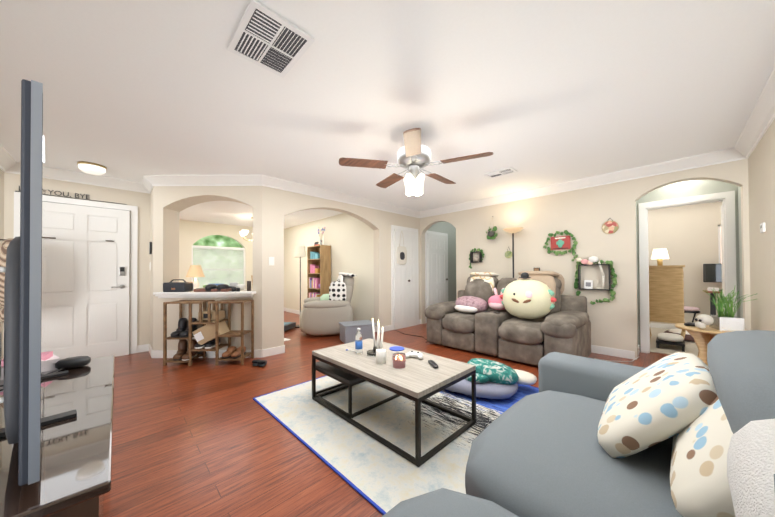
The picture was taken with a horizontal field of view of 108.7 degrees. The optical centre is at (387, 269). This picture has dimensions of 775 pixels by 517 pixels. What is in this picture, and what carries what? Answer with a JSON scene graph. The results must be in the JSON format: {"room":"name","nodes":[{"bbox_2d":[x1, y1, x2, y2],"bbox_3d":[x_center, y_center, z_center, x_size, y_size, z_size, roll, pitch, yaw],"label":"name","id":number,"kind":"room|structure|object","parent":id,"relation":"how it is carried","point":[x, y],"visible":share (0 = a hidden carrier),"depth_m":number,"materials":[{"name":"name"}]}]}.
{"room":"living room","nodes":[
{"label":"living room","id":0,"kind":"room"},
{"bbox_2d":[0,169,3,358],"bbox_3d":[-2.454,-0.059,1.062,0.120,2.500,6.100,0,-1,-44],"label":"wall","id":1,"kind":"structure","parent":0,"point":[1,212],"depth_m":3.24,"materials":[{"name":"beige paint"}]},
{"bbox_2d":[0,238,13,322],"bbox_3d":[-4.259,0.127,3.140,0.185,0.948,0.477,0,-1,-44],"label":"coat","id":2,"kind":"object","parent":1,"relation":"hanging from","point":[3,247],"visible":0.23,"depth_m":2.98,"materials":[{"name":"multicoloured fabric"}]},
{"bbox_2d":[3,172,149,358],"bbox_3d":[-4.108,-0.023,3.792,1.320,2.500,0.120,0,-1,-44],"label":"wall","id":3,"kind":"structure","parent":0,"point":[140,200],"depth_m":4.05,"materials":[{"name":"beige paint"}]},
{"bbox_2d":[15,191,126,204],"bbox_3d":[-4.129,-0.874,3.688,0.980,0.140,0.004,0,-1,-44],"label":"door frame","id":4,"kind":"structure","parent":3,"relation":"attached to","point":[79,198],"depth_m":3.72,"materials":[{"name":"white wood"}]},
{"bbox_2d":[19,186,89,198],"bbox_3d":[-4.250,-0.974,3.568,0.586,0.069,0.004,0,-1,-44],"label":"sign","id":5,"kind":"object","parent":4,"relation":"attached to","point":[63,194],"visible":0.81,"depth_m":3.61,"materials":[{"name":"black plastic"}]},
{"bbox_2d":[14,192,137,359],"bbox_3d":[-4.054,0.148,3.686,1.104,2.155,0.103,0,-1,-44],"label":"door","id":6,"kind":"structure","parent":3,"relation":"attached to","point":[87,277],"depth_m":3.74,"materials":[{"name":"white paint"}]},
{"bbox_2d":[150,189,152,348],"bbox_3d":[-3.362,-0.024,4.086,0.160,2.500,0.500,0,-1,-44],"label":"wall","id":7,"kind":"structure","parent":0,"point":[151,271],"depth_m":4.02,"materials":[{"name":"beige paint"}]},
{"bbox_2d":[149,242,151,253],"bbox_3d":[-3.411,-0.305,4.000,0.020,0.170,0.130,0,-1,-44],"label":"frame","id":8,"kind":"object","parent":7,"relation":"attached to","point":[150,247],"visible":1,"depth_m":3.96,"materials":[{"name":"plastic"}]},
{"bbox_2d":[148,344,152,357],"bbox_3d":[-3.414,1.173,4.010,0.014,0.105,0.510,0,-1,-44],"label":"baseboard","id":9,"kind":"structure","parent":7,"relation":"attached to","point":[150,349],"depth_m":3.98,"materials":[{"name":"white wood"}]},
{"bbox_2d":[153,186,261,349],"bbox_3d":[-2.491,-0.030,4.002,1.506,2.500,0.300,0,-1,0],"label":"wall","id":10,"kind":"structure","parent":0,"point":[170,203],"depth_m":3.86,"materials":[{"name":"beige paint"}]},
{"bbox_2d":[153,265,255,297],"bbox_3d":[-2.488,0.165,3.970,1.340,0.450,0.460,0,-1,0],"label":"sill","id":11,"kind":"structure","parent":10,"relation":"attached to","point":[171,289],"depth_m":3.78,"materials":[{"name":"white paint"}]},
{"bbox_2d":[179,219,252,289],"bbox_3d":[-5.126,0.014,6.987,4.920,2.500,0.120,0,-1,-44],"label":"wall","id":12,"kind":"structure","parent":0,"point":[191,233],"depth_m":7.25,"materials":[{"name":"beige paint"}]},
{"bbox_2d":[192,245,244,289],"bbox_3d":[-4.518,0.029,7.510,1.340,1.282,0.180,0,-1,-44],"label":"dining room window","id":13,"kind":"structure","parent":12,"relation":"in","point":[212,266],"depth_m":7.49,"materials":[{"name":"white glass"}]},
{"bbox_2d":[284,213,373,320],"bbox_3d":[-1.748,-0.002,7.130,0.120,2.500,4.390,0,-1,-44],"label":"wall","id":14,"kind":"structure","parent":0,"point":[349,239],"depth_m":6.38,"materials":[{"name":"beige paint"}]},
{"bbox_2d":[284,308,299,313],"bbox_3d":[-1.779,1.195,7.060,0.014,0.105,4.360,0,-1,-44],"label":"baseboard","id":15,"kind":"structure","parent":14,"relation":"attached to","point":[285,309],"depth_m":8.05,"materials":[{"name":"white wood"}]},
{"bbox_2d":[262,186,455,349],"bbox_3d":[0.402,-0.025,6.027,6.100,2.500,0.190,0,-1,-44],"label":"wall","id":16,"kind":"structure","parent":0,"point":[278,205],"depth_m":4.40,"materials":[{"name":"beige paint"}]},
{"bbox_2d":[152,345,284,357],"bbox_3d":[-2.364,1.167,3.948,1.404,0.105,1.064,0,-1,-44],"label":"baseboard","id":17,"kind":"structure","parent":16,"relation":"attached to","point":[281,349],"depth_m":3.83,"materials":[{"name":"white wood"}]},
{"bbox_2d":[269,257,273,264],"bbox_3d":[-1.641,-0.115,3.939,0.075,0.120,0.012,0,-1,-44],"label":"switch plate","id":18,"kind":"object","parent":16,"relation":"attached to","point":[271,260],"depth_m":3.94,"materials":[{"name":"white plastic"}]},
{"bbox_2d":[380,325,391,332],"bbox_3d":[-0.038,1.170,5.480,0.344,0.105,0.014,0,-1,-44],"label":"baseboard","id":19,"kind":"structure","parent":16,"relation":"attached to","point":[386,328],"depth_m":5.49,"materials":[{"name":"white wood"}]},
{"bbox_2d":[0,67,774,217],"bbox_3d":[-0.322,-1.237,3.156,5.850,0.125,6.100,0,-1,-44],"label":"crown molding","id":20,"kind":"structure","parent":16,"relation":"attached to","point":[760,120],"depth_m":3.79,"materials":[{"name":"white wood"}]},
{"bbox_2d":[391,225,418,329],"bbox_3d":[0.405,0.164,5.878,0.840,2.120,0.084,0,-1,-44],"label":"door","id":21,"kind":"structure","parent":16,"relation":"attached to","point":[405,296],"depth_m":5.85,"materials":[{"name":"white paint"}]},
{"bbox_2d":[397,231,406,264],"bbox_3d":[0.297,-0.448,5.763,0.300,0.702,0.033,0,-1,-44],"label":"tote bag","id":22,"kind":"object","parent":21,"relation":"hanging from","point":[401,255],"visible":0.98,"depth_m":5.74,"materials":[{"name":"fabric"}]},
{"bbox_2d":[425,230,447,322],"bbox_3d":[1.213,0.168,6.612,0.896,2.118,0.099,0,-1,-44],"label":"door","id":23,"kind":"structure","parent":16,"relation":"attached to","point":[436,267],"depth_m":6.57,"materials":[{"name":"white paint"}]},
{"bbox_2d":[103,311,667,516],"bbox_3d":[0.013,1.265,4.771,10.000,0.100,11.000,0,-1,-44],"label":"floor","id":24,"kind":"structure","parent":0,"point":[202,437],"depth_m":1.94,"materials":[{"name":"brown wood"}]},
{"bbox_2d":[0,79,114,516],"bbox_3d":[-1.552,0.356,1.168,0.576,1.642,1.763,0,-1,-44],"label":"media stand","id":25,"kind":"object","parent":24,"relation":"on","point":[56,427],"visible":1,"depth_m":0.73,"materials":[{"name":"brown wood"}]},
{"bbox_2d":[0,79,76,485],"bbox_3d":[-1.543,0.051,1.228,1.703,1.030,0.200,-1,-1,39],"label":"tv","id":26,"kind":"object","parent":25,"relation":"on","point":[38,389],"depth_m":0.73,"materials":[{"name":"grey plastic"}]},
{"bbox_2d":[163,300,266,366],"bbox_3d":[-2.177,0.814,3.609,1.313,0.801,0.400,0,-1,0],"label":"shoe rack","id":27,"kind":"object","parent":24,"relation":"on","point":[211,331],"visible":1,"depth_m":3.53,"materials":[{"name":"brown wood"}]},
{"bbox_2d":[284,322,295,330],"bbox_3d":[-2.627,1.163,5.691,1.300,0.110,0.600,0,-1,11],"label":"pad","id":28,"kind":"object","parent":24,"relation":"on","point":[289,325],"visible":0.21,"depth_m":5.66,"materials":[{"name":"grey fabric"}]},
{"bbox_2d":[293,246,306,327],"bbox_3d":[-1.884,0.367,6.007,0.280,1.740,0.280,0,-1,-44],"label":"floor lamp","id":29,"kind":"object","parent":24,"relation":"on","point":[300,251],"visible":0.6,"depth_m":5.93,"materials":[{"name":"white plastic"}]},
{"bbox_2d":[307,227,330,297],"bbox_3d":[-1.657,0.112,6.721,0.280,2.263,0.620,0,-1,-44],"label":"bookcase","id":30,"kind":"object","parent":24,"relation":"on","point":[318,269],"visible":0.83,"depth_m":6.62,"materials":[{"name":"brown wood"}]},
{"bbox_2d":[299,272,356,335],"bbox_3d":[-1.174,0.629,5.479,1.068,1.138,1.080,0,-1,-16],"label":"recliner","id":31,"kind":"object","parent":24,"relation":"on","point":[324,314],"visible":1,"depth_m":5.00,"materials":[{"name":"fabric"}]},
{"bbox_2d":[320,272,356,300],"bbox_3d":[-0.975,0.393,5.495,0.676,0.668,0.695,0,-1,-16],"label":"throw","id":32,"kind":"object","parent":31,"relation":"on","point":[341,289],"depth_m":5.20,"materials":[{"name":"white fabric"}]},
{"bbox_2d":[339,320,375,343],"bbox_3d":[-0.512,1.055,4.709,0.550,0.305,0.390,0,-1,-24],"label":"storage bin","id":33,"kind":"object","parent":24,"relation":"on","point":[348,330],"visible":0.9,"depth_m":4.56,"materials":[{"name":"plastic"}]},
{"bbox_2d":[253,375,538,514],"bbox_3d":[0.612,1.181,2.179,2.086,0.009,3.176,0,-1,-45],"label":"rug","id":34,"kind":"object","parent":24,"relation":"on","point":[382,479],"visible":0.35,"depth_m":2.01,"materials":[{"name":"white fabric"}]},
{"bbox_2d":[312,319,475,466],"bbox_3d":[-0.033,0.809,2.362,0.690,0.741,1.325,0,-1,-44],"label":"coffee table","id":35,"kind":"object","parent":34,"relation":"on","point":[418,377],"visible":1,"depth_m":2.13,"materials":[{"name":"beige wood"}]},
{"bbox_2d":[446,358,536,398],"bbox_3d":[0.921,1.039,2.775,0.725,0.281,0.890,0,-1,-44],"label":"dog bed","id":36,"kind":"object","parent":34,"relation":"on","point":[496,380],"visible":0.73,"depth_m":2.54,"materials":[{"name":"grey fabric"}]},
{"bbox_2d":[425,271,590,365],"bbox_3d":[1.681,0.609,4.143,1.090,1.163,2.109,0,-1,-44],"label":"loveseat","id":37,"kind":"object","parent":24,"relation":"on","point":[533,318],"visible":0.98,"depth_m":3.74,"materials":[{"name":"fabric"}]},
{"bbox_2d":[503,227,522,277],"bbox_3d":[2.092,0.264,4.619,0.320,1.878,0.320,0,-1,-44],"label":"torchiere floor lamp","id":38,"kind":"object","parent":24,"relation":"on","point":[512,230],"visible":0.71,"depth_m":4.61,"materials":[{"name":"black metal"}]},
{"bbox_2d":[396,330,637,361],"bbox_3d":[1.590,1.176,4.464,1.233,0.052,3.565,0,-1,-44],"label":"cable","id":39,"kind":"object","parent":24,"relation":"on","point":[594,358],"visible":0.81,"depth_m":3.65,"materials":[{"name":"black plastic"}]},
{"bbox_2d":[382,330,774,516],"bbox_3d":[0.584,0.689,0.603,2.600,0.962,1.140,0,-1,-44],"label":"sofa","id":40,"kind":"object","parent":24,"relation":"on","point":[679,434],"visible":1,"depth_m":0.87,"materials":[{"name":"fabric"}]},
{"bbox_2d":[727,419,774,516],"bbox_3d":[0.511,0.461,0.378,0.757,0.425,0.583,0,-1,-44],"label":"throw","id":41,"kind":"object","parent":40,"relation":"on","point":[751,451],"depth_m":0.44,"materials":[{"name":"white fabric"}]},
{"bbox_2d":[650,327,698,355],"bbox_3d":[4.764,1.185,4.652,2.340,0.012,3.200,0,-1,-44],"label":"carpet floor","id":42,"kind":"structure","parent":24,"relation":"on","point":[690,347],"depth_m":4.19,"materials":[{"name":"beige carpet"}]},
{"bbox_2d":[649,249,685,338],"bbox_3d":[4.546,0.427,4.563,0.380,1.536,0.460,0,-1,-44],"label":"dresser","id":43,"kind":"object","parent":42,"relation":"on","point":[666,293],"visible":0.79,"depth_m":4.44,"materials":[{"name":"brown wood"}]},
{"bbox_2d":[651,249,668,265],"bbox_3d":[4.544,-0.200,4.640,0.220,0.280,0.220,0,-1,-44],"label":"lamp","id":44,"kind":"object","parent":43,"relation":"on","point":[659,254],"depth_m":4.59,"materials":[{"name":"white metal"}]},
{"bbox_2d":[656,333,684,351],"bbox_3d":[4.269,1.082,4.199,0.400,0.210,0.300,0,-1,-44],"label":"cot","id":45,"kind":"object","parent":42,"relation":"on","point":[671,339],"visible":0.98,"depth_m":4.09,"materials":[{"name":"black fabric"}]},
{"bbox_2d":[664,329,694,341],"bbox_3d":[5.103,1.105,4.634,0.560,0.165,0.720,0,-1,-44],"label":"pet bed","id":46,"kind":"object","parent":42,"relation":"on","point":[688,337],"visible":0.25,"depth_m":4.62,"materials":[{"name":"white fabric"}]},
{"bbox_2d":[684,306,699,321],"bbox_3d":[5.425,0.933,5.020,0.300,0.517,0.300,0,-1,-44],"label":"stool","id":47,"kind":"object","parent":42,"relation":"on","point":[688,309],"visible":0.42,"depth_m":4.91,"materials":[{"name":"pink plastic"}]},
{"bbox_2d":[703,264,721,314],"bbox_3d":[5.996,0.539,4.535,0.600,1.285,1.100,0,-1,-44],"label":"office desk","id":48,"kind":"object","parent":42,"relation":"on","point":[712,272],"visible":0.42,"depth_m":4.89,"materials":[{"name":"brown wood"}]},
{"bbox_2d":[703,264,721,290],"bbox_3d":[5.799,0.134,4.740,0.400,0.470,0.540,0,-1,-44],"label":"monitor","id":49,"kind":"object","parent":48,"relation":"on","point":[711,272],"depth_m":4.92,"materials":[{"name":"black plastic"}]},
{"bbox_2d":[675,287,757,365],"bbox_3d":[3.388,0.662,2.885,0.520,1.003,0.562,0,-1,-44],"label":"round side table","id":50,"kind":"object","parent":24,"relation":"on","point":[704,330],"visible":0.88,"depth_m":2.81,"materials":[{"name":"brown wood"}]},
{"bbox_2d":[0,0,774,228],"bbox_3d":[0.000,-1.335,4.797,10.000,0.100,11.000,0,-1,-44],"label":"ceiling","id":51,"kind":"structure","parent":0,"point":[536,93],"depth_m":2.02,"materials":[{"name":"paint"}]},
{"bbox_2d":[77,161,106,174],"bbox_3d":[-3.631,-1.224,3.422,0.250,0.110,0.250,0,-1,-44],"label":"ceiling light","id":52,"kind":"object","parent":51,"relation":"attached to","point":[91,168],"visible":1,"depth_m":3.36,"materials":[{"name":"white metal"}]},
{"bbox_2d":[239,217,252,241],"bbox_3d":[-3.193,-0.956,6.690,0.666,0.585,0.669,0,-1,-44],"label":"dining chandelier","id":53,"kind":"object","parent":51,"relation":"hanging from","point":[243,233],"visible":0.38,"depth_m":6.61,"materials":[{"name":"gold metal"}]},
{"bbox_2d":[227,0,314,77],"bbox_3d":[-0.679,-1.303,1.609,0.340,0.018,0.420,0,-1,-44],"label":"ceiling vent","id":54,"kind":"object","parent":51,"relation":"in","point":[266,38],"visible":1,"depth_m":1.58,"materials":[{"name":"white metal"}]},
{"bbox_2d":[339,128,492,196],"bbox_3d":[0.284,-0.999,2.722,1.337,0.617,1.377,0,-1,-44],"label":"ceiling fan","id":55,"kind":"object","parent":51,"relation":"hanging from","point":[414,156],"visible":1,"depth_m":2.60,"materials":[{"name":"brown wood"}]},
{"bbox_2d":[484,167,516,178],"bbox_3d":[1.513,-1.293,3.729,0.220,0.018,0.360,0,-1,-44],"label":"ceiling vent","id":56,"kind":"object","parent":51,"relation":"in","point":[501,172],"visible":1,"depth_m":3.70,"materials":[{"name":"white metal"}]},
{"bbox_2d":[420,159,750,359],"bbox_3d":[2.364,-0.048,4.671,0.120,2.500,4.550,0,-1,-44],"label":"wall","id":57,"kind":"structure","parent":0,"point":[583,216],"depth_m":4.03,"materials":[{"name":"beige paint"}]},
{"bbox_2d":[469,248,484,267],"bbox_3d":[1.670,-0.209,5.229,0.090,0.390,0.328,0,-1,-44],"label":"shelf","id":58,"kind":"object","parent":57,"relation":"attached to","point":[479,259],"visible":1,"depth_m":5.22,"materials":[{"name":"black plastic"}]},
{"bbox_2d":[486,216,497,239],"bbox_3d":[1.857,-0.744,4.978,0.175,0.426,0.248,0,-1,-44],"label":"plant","id":59,"kind":"object","parent":57,"relation":"hanging from","point":[491,235],"visible":1,"depth_m":4.93,"materials":[{"name":"green plant"}]},
{"bbox_2d":[505,249,511,257],"bbox_3d":[2.106,-0.293,4.835,0.014,0.206,0.130,0,-1,-44],"label":"round plaque","id":60,"kind":"object","parent":57,"relation":"attached to","point":[508,254],"visible":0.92,"depth_m":4.83,"materials":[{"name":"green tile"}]},
{"bbox_2d":[543,230,577,261],"bbox_3d":[2.639,-0.352,4.254,0.059,0.484,0.469,0,-1,-44],"label":"garland","id":61,"kind":"object","parent":57,"relation":"attached to","point":[560,242],"visible":0.98,"depth_m":4.24,"materials":[{"name":"green plant"}]},
{"bbox_2d":[574,256,616,304],"bbox_3d":[2.918,0.162,3.926,0.118,0.687,0.502,0,-1,-44],"label":"shelf","id":62,"kind":"object","parent":57,"relation":"attached to","point":[591,260],"visible":1,"depth_m":3.90,"materials":[{"name":"black wood"}]},
{"bbox_2d":[602,218,618,233],"bbox_3d":[3.073,-0.600,3.841,0.017,0.223,0.184,0,-1,-44],"label":"plaque","id":63,"kind":"object","parent":57,"relation":"attached to","point":[610,227],"visible":1,"depth_m":3.83,"materials":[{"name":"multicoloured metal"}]},
{"bbox_2d":[591,345,634,358],"bbox_3d":[2.325,1.149,4.609,0.014,0.105,2.660,0,-1,-44],"label":"baseboard","id":64,"kind":"structure","parent":57,"relation":"attached to","point":[594,349],"depth_m":3.81,"materials":[{"name":"white wood"}]},
{"bbox_2d":[636,217,637,325],"bbox_3d":[3.432,-0.061,3.932,0.380,2.500,0.120,0,-1,-44],"label":"wall","id":65,"kind":"structure","parent":0,"point":[636,255],"depth_m":3.99,"materials":[{"name":"paint"}]},
{"bbox_2d":[648,201,721,324],"bbox_3d":[5.646,-0.057,5.529,0.120,2.500,3.200,0,-1,-44],"label":"wall","id":66,"kind":"structure","parent":0,"point":[687,236],"depth_m":5.30,"materials":[{"name":"beige paint"}]},
{"bbox_2d":[650,323,678,328],"bbox_3d":[5.604,1.140,5.470,0.014,0.105,3.200,0,-1,-44],"label":"baseboard","id":67,"kind":"structure","parent":66,"relation":"attached to","point":[663,326],"depth_m":5.55,"materials":[{"name":"white wood"}]},
{"bbox_2d":[718,224,721,263],"bbox_3d":[6.247,-0.341,4.898,0.070,0.950,0.550,0,-1,-44],"label":"window","id":68,"kind":"structure","parent":66,"relation":"in","point":[719,243],"depth_m":5.06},
{"bbox_2d":[636,180,739,351],"bbox_3d":[3.974,-0.066,3.734,0.120,2.500,0.920,0,-1,-44],"label":"wall","id":69,"kind":"structure","parent":0,"point":[689,188],"depth_m":3.66,"materials":[{"name":"paint"}]},
{"bbox_2d":[639,191,736,352],"bbox_3d":[4.104,0.117,3.858,0.520,2.135,0.870,0,-1,-44],"label":"door frame","id":70,"kind":"structure","parent":69,"relation":"attached to","point":[728,243],"depth_m":3.69,"materials":[{"name":"white paint"}]},
{"bbox_2d":[738,119,774,330],"bbox_3d":[2.026,-0.082,1.097,6.350,2.500,0.140,0,-1,-44],"label":"wall","id":71,"kind":"structure","parent":0,"point":[761,172],"depth_m":2.58,"materials":[{"name":"beige paint"}]},
{"bbox_2d":[760,222,765,232],"bbox_3d":[3.398,-0.375,2.521,0.115,0.085,0.018,0,-1,-44],"label":"thermostat","id":72,"kind":"object","parent":71,"relation":"attached to","point":[762,227],"visible":1,"depth_m":2.49,"materials":[{"name":"white plastic"}]},
{"label":"outside","id":73,"kind":"structure","parent":0,"visible":0},
{"bbox_2d":[193,235,242,284],"bbox_3d":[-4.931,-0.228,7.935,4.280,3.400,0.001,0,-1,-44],"label":"garden","id":74,"kind":"object","parent":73,"point":[219,240],"visible":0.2,"depth_m":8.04,"materials":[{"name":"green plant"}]}
]}

